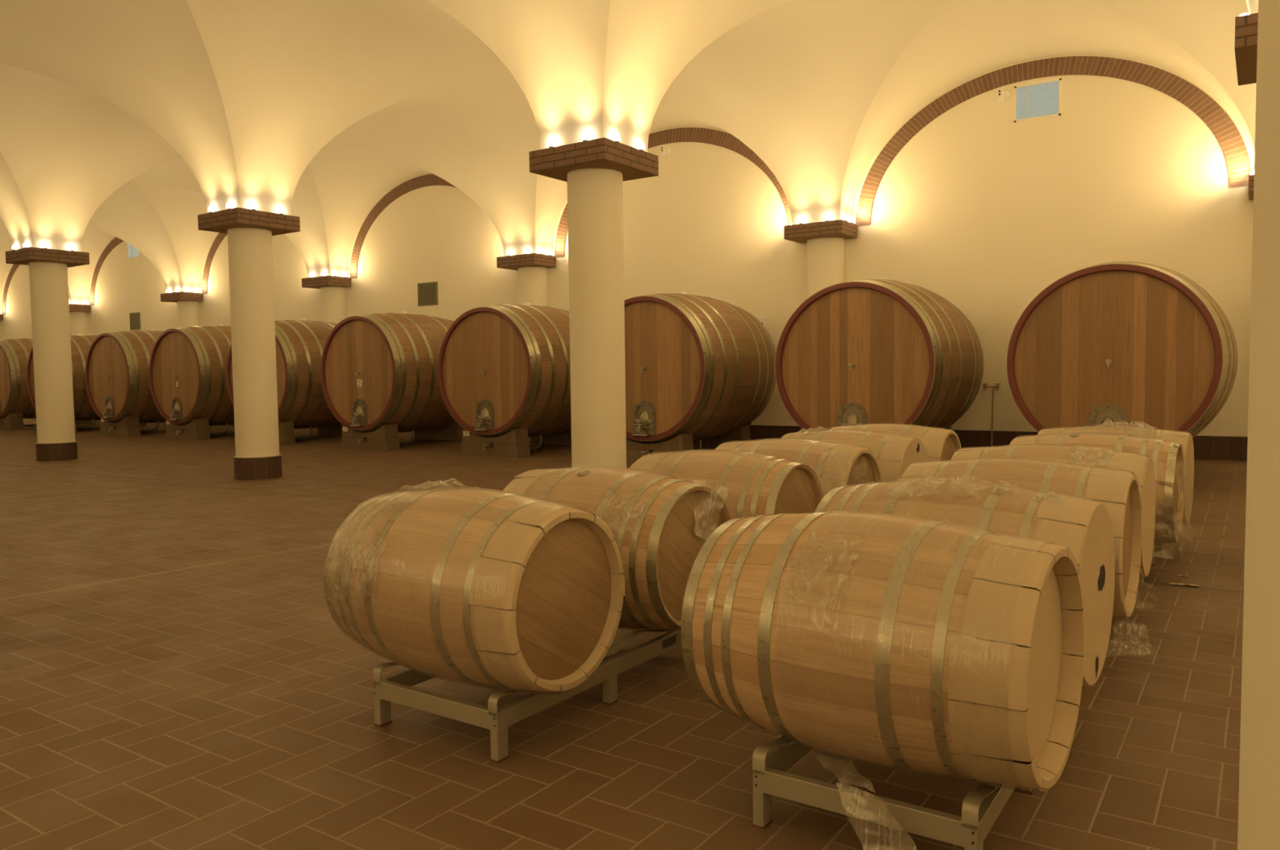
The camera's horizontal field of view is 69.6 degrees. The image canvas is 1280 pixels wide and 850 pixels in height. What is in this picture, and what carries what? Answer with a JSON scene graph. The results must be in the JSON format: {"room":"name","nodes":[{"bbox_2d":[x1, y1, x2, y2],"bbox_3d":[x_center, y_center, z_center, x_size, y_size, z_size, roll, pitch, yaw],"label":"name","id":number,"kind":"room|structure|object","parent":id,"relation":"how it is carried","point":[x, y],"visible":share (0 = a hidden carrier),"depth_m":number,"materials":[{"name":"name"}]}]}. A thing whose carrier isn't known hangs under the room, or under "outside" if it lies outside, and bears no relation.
{"room":"wine cellar","nodes":[
{"label":"wine cellar","id":0,"kind":"room"},
{"bbox_2d":[0,417,1247,849],"bbox_3d":[-17.530,0.656,13.853,56.508,0.197,22.740,1,4,34],"label":"floor","id":1,"kind":"structure","parent":0,"point":[177,670],"depth_m":3.54,"materials":[{"name":"tile"}]},
{"bbox_2d":[0,412,92,430],"bbox_3d":[-15.601,-0.167,23.962,1.178,0.485,1.984,1,4,34],"label":"stand","id":2,"kind":"object","parent":1,"relation":"on","point":[12,421],"visible":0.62,"depth_m":23.06,"materials":[{"name":"concrete"}]},
{"bbox_2d":[0,337,35,418],"bbox_3d":[-15.614,-1.225,23.901,2.070,2.105,2.187,1,4,34],"label":"wine cask","id":3,"kind":"object","parent":2,"relation":"on","point":[15,397],"visible":0.34,"depth_m":22.83,"materials":[{"name":"brown wood"}]},
{"bbox_2d":[4,246,89,461],"bbox_3d":[-9.734,-1.136,15.258,0.886,3.426,0.886,1,4,34],"label":"column","id":4,"kind":"structure","parent":1,"relation":"on","point":[47,268],"depth_m":15.05,"materials":[{"name":"paint"}]},
{"bbox_2d":[12,244,17,249],"bbox_3d":[-10.147,-2.872,14.938,0.072,0.087,0.072,1,4,34],"label":"uplight","id":5,"kind":"object","parent":4,"relation":"on","point":[14,246],"visible":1,"depth_m":14.91,"materials":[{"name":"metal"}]},
{"bbox_2d":[22,243,28,248],"bbox_3d":[-9.816,-2.864,14.714,0.072,0.087,0.072,1,4,34],"label":"uplight","id":6,"kind":"object","parent":4,"relation":"on","point":[24,245],"visible":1,"depth_m":14.69,"materials":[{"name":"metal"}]},
{"bbox_2d":[42,243,48,248],"bbox_3d":[-9.534,-2.870,14.768,0.072,0.087,0.072,1,4,34],"label":"uplight","id":7,"kind":"object","parent":4,"relation":"on","point":[45,245],"visible":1,"depth_m":14.74,"materials":[{"name":"metal"}]},
{"bbox_2d":[69,245,75,251],"bbox_3d":[-9.310,-2.892,15.098,0.072,0.087,0.072,1,4,34],"label":"uplight","id":8,"kind":"object","parent":4,"relation":"on","point":[72,247],"visible":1,"depth_m":15.08,"materials":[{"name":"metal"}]},
{"bbox_2d":[74,413,146,431],"bbox_3d":[-13.341,-0.108,22.432,1.178,0.485,1.984,1,4,34],"label":"stand","id":9,"kind":"object","parent":1,"relation":"on","point":[94,420],"visible":0.15,"depth_m":21.98,"materials":[{"name":"concrete"}]},
{"bbox_2d":[26,333,100,420],"bbox_3d":[-13.354,-1.167,22.371,2.070,2.105,2.187,1,4,34],"label":"wine cask","id":10,"kind":"object","parent":9,"relation":"on","point":[80,344],"visible":0.14,"depth_m":21.54,"materials":[{"name":"brown wood"}]},
{"bbox_2d":[100,416,211,436],"bbox_3d":[-10.973,-0.048,20.828,1.178,0.485,1.984,1,4,34],"label":"stand","id":11,"kind":"object","parent":1,"relation":"on","point":[128,426],"visible":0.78,"depth_m":19.97,"materials":[{"name":"concrete"}]},
{"bbox_2d":[84,328,165,422],"bbox_3d":[-10.987,-1.106,20.768,2.070,2.105,2.187,1,4,34],"label":"wine cask","id":12,"kind":"object","parent":11,"relation":"on","point":[117,379],"visible":0.52,"depth_m":19.88,"materials":[{"name":"brown wood"}]},
{"bbox_2d":[165,417,228,439],"bbox_3d":[-8.754,0.009,19.326,1.178,0.485,1.984,1,4,34],"label":"stand","id":13,"kind":"object","parent":1,"relation":"on","point":[197,428],"visible":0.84,"depth_m":18.47,"materials":[{"name":"concrete"}]},
{"bbox_2d":[148,324,234,425],"bbox_3d":[-8.768,-1.049,19.265,2.070,2.105,2.187,1,4,34],"label":"wine cask","id":14,"kind":"object","parent":13,"relation":"on","point":[194,357],"visible":0.56,"depth_m":18.38,"materials":[{"name":"brown wood"}]},
{"bbox_2d":[168,413,180,420],"bbox_3d":[-9.335,-0.158,18.466,0.255,0.114,0.133,1,4,34],"label":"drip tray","id":15,"kind":"object","parent":14,"relation":"on","point":[174,416],"depth_m":18.45,"materials":[{"name":"silver metal"}]},
{"bbox_2d":[197,207,300,479],"bbox_3d":[-5.075,-1.016,12.103,0.886,3.426,0.886,1,4,34],"label":"column","id":16,"kind":"structure","parent":1,"relation":"on","point":[250,232],"depth_m":11.89,"materials":[{"name":"paint"}]},
{"bbox_2d":[208,206,213,213],"bbox_3d":[-5.488,-2.752,11.784,0.072,0.087,0.072,1,4,34],"label":"uplight","id":17,"kind":"object","parent":16,"relation":"on","point":[211,209],"visible":1,"depth_m":11.76,"materials":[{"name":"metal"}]},
{"bbox_2d":[226,202,232,208],"bbox_3d":[-5.157,-2.744,11.559,0.072,0.087,0.072,1,4,34],"label":"uplight","id":18,"kind":"object","parent":16,"relation":"on","point":[228,205],"visible":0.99,"depth_m":11.54,"materials":[{"name":"glass"}]},
{"bbox_2d":[250,203,256,209],"bbox_3d":[-4.875,-2.750,11.613,0.072,0.087,0.072,1,4,34],"label":"uplight","id":19,"kind":"object","parent":16,"relation":"on","point":[253,206],"visible":1,"depth_m":11.59,"materials":[{"name":"metal"}]},
{"bbox_2d":[278,207,284,213],"bbox_3d":[-4.651,-2.772,11.944,0.072,0.087,0.072,1,4,34],"label":"uplight","id":20,"kind":"object","parent":16,"relation":"on","point":[281,211],"visible":1,"depth_m":11.92,"materials":[{"name":"glass"}]},
{"bbox_2d":[278,421,342,444],"bbox_3d":[-6.469,0.068,17.779,1.178,0.485,1.984,1,4,34],"label":"stand","id":21,"kind":"object","parent":1,"relation":"on","point":[286,428],"visible":0.21,"depth_m":16.92,"materials":[{"name":"concrete"}]},
{"bbox_2d":[226,318,341,428],"bbox_3d":[-6.483,-0.990,17.718,2.070,2.105,2.187,1,4,34],"label":"wine cask","id":22,"kind":"object","parent":21,"relation":"on","point":[300,344],"visible":0.34,"depth_m":16.77,"materials":[{"name":"brown wood"}]},
{"bbox_2d":[341,420,462,450],"bbox_3d":[-4.135,0.128,16.198,1.178,0.485,1.984,1,4,34],"label":"stand","id":23,"kind":"object","parent":1,"relation":"on","point":[385,437],"visible":0.83,"depth_m":15.57,"materials":[{"name":"concrete"}]},
{"bbox_2d":[320,311,454,432],"bbox_3d":[-4.149,-0.930,16.138,2.070,2.105,2.187,1,4,34],"label":"wine cask","id":24,"kind":"object","parent":23,"relation":"on","point":[394,355],"visible":0.82,"depth_m":15.31,"materials":[{"name":"brown wood"}]},
{"bbox_2d":[350,418,364,426],"bbox_3d":[-4.716,-0.039,15.338,0.255,0.114,0.133,1,4,34],"label":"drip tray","id":25,"kind":"object","parent":24,"relation":"on","point":[356,422],"depth_m":15.33,"materials":[{"name":"silver metal"}]},
{"bbox_2d":[356,378,362,386],"bbox_3d":[-4.671,-0.696,15.339,0.134,0.134,0.007,1,4,34],"label":"paper label","id":26,"kind":"object","parent":24,"relation":"attached to","point":[359,382],"visible":1,"depth_m":15.34,"materials":[{"name":"white paper"}]},
{"bbox_2d":[461,427,571,457],"bbox_3d":[-1.767,0.189,14.595,1.178,0.485,1.984,1,4,34],"label":"stand","id":27,"kind":"object","parent":1,"relation":"on","point":[513,444],"visible":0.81,"depth_m":13.87,"materials":[{"name":"concrete"}]},
{"bbox_2d":[462,431,469,435],"bbox_3d":[-2.656,0.131,14.091,0.130,0.075,0.008,1,4,34],"label":"paper label","id":28,"kind":"object","parent":27,"relation":"attached to","point":[465,433],"visible":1,"depth_m":14.09,"materials":[{"name":"white paper"}]},
{"bbox_2d":[437,302,571,436],"bbox_3d":[-1.781,-0.869,14.535,2.070,2.105,2.187,1,4,34],"label":"wine cask","id":29,"kind":"object","parent":27,"relation":"on","point":[502,369],"visible":0.81,"depth_m":13.69,"materials":[{"name":"brown wood"}]},
{"bbox_2d":[474,422,490,430],"bbox_3d":[-2.348,0.022,13.735,0.255,0.114,0.133,1,4,34],"label":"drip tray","id":30,"kind":"object","parent":29,"relation":"on","point":[480,426],"depth_m":13.73,"materials":[{"name":"silver metal"}]},
{"bbox_2d":[373,629,681,763],"bbox_3d":[-0.366,0.985,3.852,0.632,0.240,1.352,1,4,34],"label":"rack","id":31,"kind":"object","parent":1,"relation":"on","point":[396,687],"visible":0.44,"depth_m":3.40,"materials":[{"name":"paint"}]},
{"bbox_2d":[324,478,625,692],"bbox_3d":[-0.634,0.580,3.443,0.966,0.746,0.731,2,4,35],"label":"barrel","id":32,"kind":"object","parent":31,"relation":"on","point":[476,587],"visible":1,"depth_m":3.17,"materials":[{"name":"brown wood"}]},
{"bbox_2d":[501,466,731,630],"bbox_3d":[-0.122,0.548,4.165,1.005,0.717,0.717,2,4,37],"label":"barrel","id":33,"kind":"object","parent":31,"relation":"on","point":[660,525],"visible":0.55,"depth_m":3.84,"materials":[{"name":"brown wood"}]},
{"bbox_2d":[528,137,658,469],"bbox_3d":[-0.416,-0.896,8.948,0.886,3.426,0.886,1,4,34],"label":"column","id":34,"kind":"structure","parent":1,"relation":"on","point":[594,171],"depth_m":8.71,"materials":[{"name":"paint"}]},
{"bbox_2d":[547,138,555,147],"bbox_3d":[-0.829,-2.632,8.629,0.072,0.087,0.072,1,4,34],"label":"uplight","id":35,"kind":"object","parent":34,"relation":"on","point":[551,143],"visible":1,"depth_m":8.60,"materials":[{"name":"glass"}]},
{"bbox_2d":[581,132,589,141],"bbox_3d":[-0.498,-2.624,8.405,0.072,0.087,0.072,1,4,34],"label":"uplight","id":36,"kind":"object","parent":34,"relation":"on","point":[585,136],"visible":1,"depth_m":8.38,"materials":[{"name":"glass"}]},
{"bbox_2d":[612,133,620,142],"bbox_3d":[-0.216,-2.631,8.459,0.072,0.087,0.072,1,4,34],"label":"uplight","id":37,"kind":"object","parent":34,"relation":"on","point":[616,137],"visible":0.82,"depth_m":8.43,"materials":[{"name":"glass"}]},
{"bbox_2d":[637,142,644,151],"bbox_3d":[0.009,-2.652,8.789,0.072,0.087,0.072,1,4,34],"label":"uplight","id":38,"kind":"object","parent":34,"relation":"on","point":[641,145],"visible":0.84,"depth_m":8.76,"materials":[{"name":"glass"}]},
{"bbox_2d":[626,422,751,464],"bbox_3d":[0.605,0.250,12.989,1.178,0.485,1.984,1,4,34],"label":"stand","id":39,"kind":"object","parent":1,"relation":"on","point":[636,450],"visible":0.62,"depth_m":12.37,"materials":[{"name":"concrete"}]},
{"bbox_2d":[624,291,776,442],"bbox_3d":[0.591,-0.808,12.929,2.070,2.105,2.187,1,4,34],"label":"wine cask","id":40,"kind":"object","parent":39,"relation":"on","point":[703,366],"visible":0.82,"depth_m":12.07,"materials":[{"name":"brown wood"}]},
{"bbox_2d":[631,426,651,435],"bbox_3d":[0.024,0.083,12.129,0.255,0.114,0.133,1,4,34],"label":"drip tray","id":41,"kind":"object","parent":40,"relation":"on","point":[637,431],"depth_m":12.13,"materials":[{"name":"silver metal"}]},
{"bbox_2d":[639,366,645,372],"bbox_3d":[0.034,-0.725,12.109,0.052,0.076,0.080,1,4,34],"label":"tap","id":42,"kind":"object","parent":40,"relation":"on","point":[642,369],"depth_m":12.12,"materials":[{"name":"silver metal"}]},
{"bbox_2d":[752,735,1033,849],"bbox_3d":[0.965,1.014,3.042,0.632,0.240,1.352,1,4,34],"label":"rack","id":43,"kind":"object","parent":1,"relation":"on","point":[981,806],"visible":0.4,"depth_m":2.49,"materials":[{"name":"paint"}]},
{"bbox_2d":[680,511,1084,849],"bbox_3d":[0.696,0.706,2.692,0.985,0.900,0.720,2,4,37],"label":"barrel","id":44,"kind":"object","parent":43,"relation":"on","point":[904,643],"visible":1,"depth_m":2.43,"materials":[{"name":"brown wood"}]},
{"bbox_2d":[814,473,1115,686],"bbox_3d":[1.179,0.549,3.434,0.965,0.749,0.717,2,4,37],"label":"barrel","id":45,"kind":"object","parent":43,"relation":"on","point":[1083,526],"visible":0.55,"depth_m":3.19,"materials":[{"name":"brown wood"}]},
{"bbox_2d":[1138,542,1163,584],"bbox_3d":[3.156,0.804,6.297,0.632,0.240,1.352,1,4,34],"label":"rack","id":46,"kind":"object","parent":1,"relation":"on","point":[1159,546],"visible":0.09,"depth_m":6.11,"materials":[{"name":"paint"}]},
{"bbox_2d":[1008,433,1193,557],"bbox_3d":[2.938,0.411,5.873,1.051,0.727,0.717,2,4,36],"label":"barrel","id":47,"kind":"object","parent":46,"relation":"on","point":[1167,457],"visible":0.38,"depth_m":5.61,"materials":[{"name":"brown wood"}]},
{"bbox_2d":[1036,420,1194,523],"bbox_3d":[3.405,0.339,6.643,0.968,0.754,0.717,2,4,36],"label":"barrel","id":48,"kind":"object","parent":46,"relation":"on","point":[1185,439],"visible":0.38,"depth_m":6.41,"materials":[{"name":"brown wood"}]},
{"bbox_2d":[1168,582,1199,586],"bbox_3d":[3.271,0.958,5.536,0.155,0.009,0.055,1,4,28],"label":"paper scrap","id":49,"kind":"object","parent":1,"relation":"on","point":[1172,583],"visible":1,"depth_m":5.55,"materials":[{"name":"paper"}]},
{"bbox_2d":[1234,13,1257,85],"bbox_3d":[4.244,-0.776,5.794,0.886,3.426,0.886,1,4,34],"label":"column","id":50,"kind":"structure","parent":1,"relation":"on","point":[1246,26],"depth_m":5.58,"materials":[{"name":"brick"}]},
{"bbox_2d":[1237,0,1279,849],"bbox_3d":[1.087,-0.476,1.144,0.886,3.426,0.886,1,4,34],"label":"column","id":51,"kind":"structure","parent":1,"relation":"on","point":[1259,796],"depth_m":1.23,"materials":[{"name":"paint"}]},
{"bbox_3d":[2.981,0.311,11.381,1.178,0.485,1.984,1,4,34],"label":"stand","id":52,"kind":"object","parent":1,"relation":"on","visible":0},
{"bbox_2d":[774,277,983,431],"bbox_3d":[2.967,-0.747,11.320,2.070,2.105,2.187,1,4,34],"label":"wine cask","id":53,"kind":"object","parent":52,"relation":"on","point":[882,350],"visible":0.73,"depth_m":10.50,"materials":[{"name":"brown wood"}]},
{"bbox_2d":[848,363,854,369],"bbox_3d":[2.409,-0.664,10.500,0.052,0.076,0.080,1,4,34],"label":"tap","id":54,"kind":"object","parent":53,"relation":"on","point":[851,366],"depth_m":10.51,"materials":[{"name":"silver metal"}]},
{"bbox_3d":[5.162,0.368,9.904,1.178,0.485,1.984,1,4,34],"label":"stand","id":55,"kind":"object","parent":1,"relation":"on","visible":0},
{"bbox_2d":[1006,261,1237,437],"bbox_3d":[5.148,-0.691,9.843,2.070,2.105,2.187,1,4,34],"label":"wine cask","id":56,"kind":"object","parent":55,"relation":"on","point":[1128,341],"visible":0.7,"depth_m":8.99,"materials":[{"name":"brown wood"}]},
{"bbox_2d":[1105,359,1111,366],"bbox_3d":[4.591,-0.608,9.023,0.052,0.076,0.080,1,4,34],"label":"tap","id":57,"kind":"object","parent":56,"relation":"on","point":[1108,362],"depth_m":9.03,"materials":[{"name":"silver metal"}]},
{"bbox_3d":[1.990,0.910,4.669,0.633,0.240,1.352,1,4,34],"label":"rack","id":58,"kind":"object","parent":1,"relation":"on","visible":0},
{"bbox_2d":[899,458,1142,648],"bbox_3d":[1.794,0.577,4.228,1.097,0.844,0.717,2,4,35],"label":"barrel","id":59,"kind":"object","parent":58,"relation":"on","point":[1119,491],"visible":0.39,"depth_m":4.05,"materials":[{"name":"brown wood"}]},
{"bbox_2d":[950,444,1155,604],"bbox_3d":[2.273,0.540,5.003,1.070,0.877,0.717,2,4,35],"label":"barrel","id":60,"kind":"object","parent":58,"relation":"on","point":[1142,465],"visible":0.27,"depth_m":4.80,"materials":[{"name":"brown wood"}]},
{"bbox_2d":[0,53,1254,436],"bbox_3d":[-11.187,-2.597,23.099,56.508,5.700,0.001,1,4,34],"label":"wall","id":61,"kind":"structure","parent":0,"point":[981,210],"depth_m":12.69,"materials":[{"name":"paint"}]},
{"bbox_2d":[0,314,3,339],"bbox_3d":[-20.657,-1.882,29.219,0.886,3.233,0.585,1,4,34],"label":"pilaster","id":62,"kind":"object","parent":61,"relation":"attached to","point":[1,315],"visible":0.09,"depth_m":29.20,"materials":[{"name":"paint"}]},
{"bbox_2d":[2,263,19,315],"bbox_3d":[-18.198,-4.369,27.736,4.790,1.880,0.012,1,4,34],"label":"brick arch","id":63,"kind":"object","parent":61,"relation":"attached to","point":[14,268],"visible":0.35,"depth_m":28.82,"materials":[{"name":"brown brick"}]},
{"bbox_2d":[69,303,91,334],"bbox_3d":[-15.997,-1.762,26.064,0.886,3.233,0.585,1,4,34],"label":"pilaster","id":64,"kind":"object","parent":61,"relation":"attached to","point":[78,317],"visible":0.09,"depth_m":25.90,"materials":[{"name":"paint"}]},
{"bbox_2d":[89,236,124,305],"bbox_3d":[-13.538,-4.249,24.581,4.790,1.880,0.012,1,4,34],"label":"brick arch","id":65,"kind":"object","parent":61,"relation":"attached to","point":[115,242],"visible":0.44,"depth_m":25.53,"materials":[{"name":"brown brick"}]},
{"bbox_2d":[127,243,139,258],"bbox_3d":[-13.499,-4.672,24.525,0.560,0.460,0.020,1,4,34],"label":"window","id":66,"kind":"structure","parent":61,"relation":"in","point":[132,252],"depth_m":24.57,"materials":[{"name":"glass"}]},
{"bbox_2d":[129,311,140,330],"bbox_3d":[-13.523,-2.776,24.665,0.520,0.470,0.018,1,4,34],"label":"air vent","id":67,"kind":"object","parent":61,"relation":"in","point":[135,317],"visible":1,"depth_m":24.66,"materials":[{"name":"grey metal"}]},
{"bbox_2d":[160,291,203,327],"bbox_3d":[-11.338,-1.642,22.910,0.886,3.233,0.585,1,4,34],"label":"pilaster","id":68,"kind":"object","parent":61,"relation":"attached to","point":[188,305],"visible":0.21,"depth_m":22.74,"materials":[{"name":"paint"}]},
{"bbox_2d":[201,232,227,293],"bbox_3d":[-8.879,-4.129,21.427,4.790,1.880,0.012,1,4,34],"label":"brick arch","id":69,"kind":"object","parent":61,"relation":"attached to","point":[220,236],"visible":0.31,"depth_m":22.55,"materials":[{"name":"brown brick"}]},
{"bbox_2d":[301,275,351,323],"bbox_3d":[-6.679,-1.522,19.755,0.886,3.233,0.585,1,4,34],"label":"pilaster","id":70,"kind":"object","parent":61,"relation":"attached to","point":[333,306],"visible":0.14,"depth_m":19.59,"materials":[{"name":"paint"}]},
{"bbox_2d":[350,173,456,278],"bbox_3d":[-4.220,-4.009,18.272,4.790,1.880,0.012,1,4,34],"label":"brick arch","id":71,"kind":"object","parent":61,"relation":"attached to","point":[429,180],"visible":0.59,"depth_m":18.90,"materials":[{"name":"brown brick"}]},
{"bbox_2d":[417,281,438,306],"bbox_3d":[-4.236,-2.612,18.371,0.560,0.460,0.018,1,4,34],"label":"air vent","id":72,"kind":"object","parent":61,"relation":"in","point":[427,291],"visible":1,"depth_m":18.37,"materials":[{"name":"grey metal"}]},
{"bbox_2d":[496,253,555,306],"bbox_3d":[-2.020,-1.402,16.600,0.886,3.233,0.585,1,4,34],"label":"pilaster","id":73,"kind":"object","parent":61,"relation":"attached to","point":[532,268],"visible":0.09,"depth_m":16.43,"materials":[{"name":"paint"}]},
{"bbox_2d":[661,146,670,155],"bbox_3d":[0.417,-4.490,15.069,0.155,0.145,0.052,1,4,34],"label":"wall sensor","id":74,"kind":"object","parent":61,"relation":"attached to","point":[664,151],"visible":1,"depth_m":15.07,"materials":[{"name":"white plastic"}]},
{"bbox_2d":[554,127,791,257],"bbox_3d":[0.439,-3.889,15.117,4.790,1.880,0.012,1,4,34],"label":"brick arch","id":75,"kind":"object","parent":61,"relation":"attached to","point":[712,136],"visible":0.49,"depth_m":14.69,"materials":[{"name":"brown brick"}]},
{"bbox_2d":[756,317,766,328],"bbox_3d":[1.880,-1.575,14.259,0.140,0.170,0.060,1,4,34],"label":"switch box","id":76,"kind":"object","parent":61,"relation":"attached to","point":[763,320],"visible":0.44,"depth_m":14.22,"materials":[{"name":"white plastic"}]},
{"bbox_2d":[316,424,1247,461],"bbox_3d":[-11.161,-0.165,23.230,56.508,0.334,0.014,1,4,34],"label":"baseboard","id":77,"kind":"structure","parent":61,"relation":"attached to","point":[1205,447],"depth_m":12.31,"materials":[{"name":"tile"}]},
{"bbox_2d":[783,219,857,297],"bbox_3d":[2.639,-1.282,13.445,0.886,3.233,0.585,1,4,34],"label":"column","id":78,"kind":"structure","parent":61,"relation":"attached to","point":[824,240],"depth_m":13.28,"materials":[{"name":"paint"}]},
{"bbox_2d":[798,217,803,223],"bbox_3d":[2.317,-2.932,13.264,0.072,0.087,0.072,1,4,34],"label":"uplight","id":79,"kind":"object","parent":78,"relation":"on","point":[800,220],"visible":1,"depth_m":13.24,"materials":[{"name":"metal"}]},
{"bbox_2d":[824,215,829,221],"bbox_3d":[2.648,-2.923,13.040,0.072,0.087,0.072,1,4,34],"label":"uplight","id":80,"kind":"object","parent":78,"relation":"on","point":[826,217],"visible":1,"depth_m":13.02,"materials":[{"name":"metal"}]},
{"bbox_2d":[842,215,847,221],"bbox_3d":[2.909,-2.928,13.062,0.072,0.087,0.072,1,4,34],"label":"uplight","id":81,"kind":"object","parent":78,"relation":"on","point":[845,217],"visible":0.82,"depth_m":13.03,"materials":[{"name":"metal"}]},
{"bbox_2d":[848,217,853,222],"bbox_3d":[3.044,-2.940,13.261,0.072,0.087,0.072,1,4,34],"label":"uplight","id":82,"kind":"object","parent":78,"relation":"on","point":[851,220],"visible":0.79,"depth_m":13.23,"materials":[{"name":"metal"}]},
{"bbox_2d":[982,383,1000,447],"bbox_3d":[4.726,-0.107,12.399,0.230,0.903,0.100,1,4,34],"label":"water tap","id":83,"kind":"object","parent":61,"relation":"attached to","point":[984,386],"visible":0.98,"depth_m":12.39,"materials":[{"name":"gold metal"}]},
{"bbox_2d":[997,88,1010,101],"bbox_3d":[4.788,-4.348,12.112,0.155,0.145,0.052,1,4,34],"label":"wall sensor","id":84,"kind":"object","parent":61,"relation":"attached to","point":[1002,95],"visible":1,"depth_m":12.11,"materials":[{"name":"white plastic"}]},
{"bbox_2d":[1013,78,1061,122],"bbox_3d":[5.138,-4.193,11.906,0.560,0.460,0.020,1,4,34],"label":"window","id":85,"kind":"structure","parent":61,"relation":"in","point":[1041,100],"depth_m":11.90,"materials":[{"name":"glass"}]},
{"bbox_2d":[855,56,1251,226],"bbox_3d":[5.098,-3.770,11.962,4.790,1.880,0.012,1,4,34],"label":"brick arch","id":86,"kind":"object","parent":61,"relation":"attached to","point":[1232,144],"visible":0.98,"depth_m":11.60,"materials":[{"name":"brown brick"}]},
{"bbox_2d":[1248,174,1253,199],"bbox_3d":[7.298,-1.163,10.291,0.886,3.233,0.585,1,4,34],"label":"pilaster","id":87,"kind":"object","parent":61,"relation":"attached to","point":[1251,186],"visible":0.06,"depth_m":10.21,"materials":[{"name":"brick"}]},
{"bbox_2d":[0,0,1258,314],"bbox_3d":[-17.583,-3.623,13.613,56.528,1.920,22.760,1,4,34],"label":"ceiling","id":88,"kind":"structure","parent":0,"point":[127,121],"depth_m":11.47,"materials":[{"name":"paint"}]},
{"bbox_3d":[0.705,0.882,5.454,0.632,0.240,1.352,1,4,34],"label":"rack","id":89,"kind":"object","parent":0,"visible":0},
{"bbox_2d":[628,450,822,519],"bbox_3d":[0.439,0.492,5.041,0.959,0.717,0.717,2,4,36],"label":"barrel","id":90,"kind":"object","parent":89,"relation":"on","point":[756,485],"visible":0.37,"depth_m":4.76,"materials":[{"name":"brown wood"}]},
{"bbox_2d":[714,439,882,497],"bbox_3d":[0.965,0.442,5.818,0.978,0.717,0.717,2,4,36],"label":"barrel","id":91,"kind":"object","parent":89,"relation":"on","point":[834,465],"visible":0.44,"depth_m":5.56,"materials":[{"name":"brown wood"}]},
{"bbox_3d":[1.755,0.782,7.010,0.632,0.240,1.352,1,4,34],"label":"rack","id":92,"kind":"object","parent":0,"visible":0},
{"bbox_2d":[780,426,928,482],"bbox_3d":[1.503,0.380,6.617,0.969,0.737,0.717,2,4,36],"label":"barrel","id":93,"kind":"object","parent":92,"relation":"on","point":[894,454],"visible":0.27,"depth_m":6.31,"materials":[{"name":"brown wood"}]},
{"bbox_2d":[830,422,961,462],"bbox_3d":[2.000,0.343,7.355,0.963,0.717,0.717,2,4,35],"label":"barrel","id":94,"kind":"object","parent":92,"relation":"on","point":[940,444],"visible":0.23,"depth_m":7.10,"materials":[{"name":"brown wood"}]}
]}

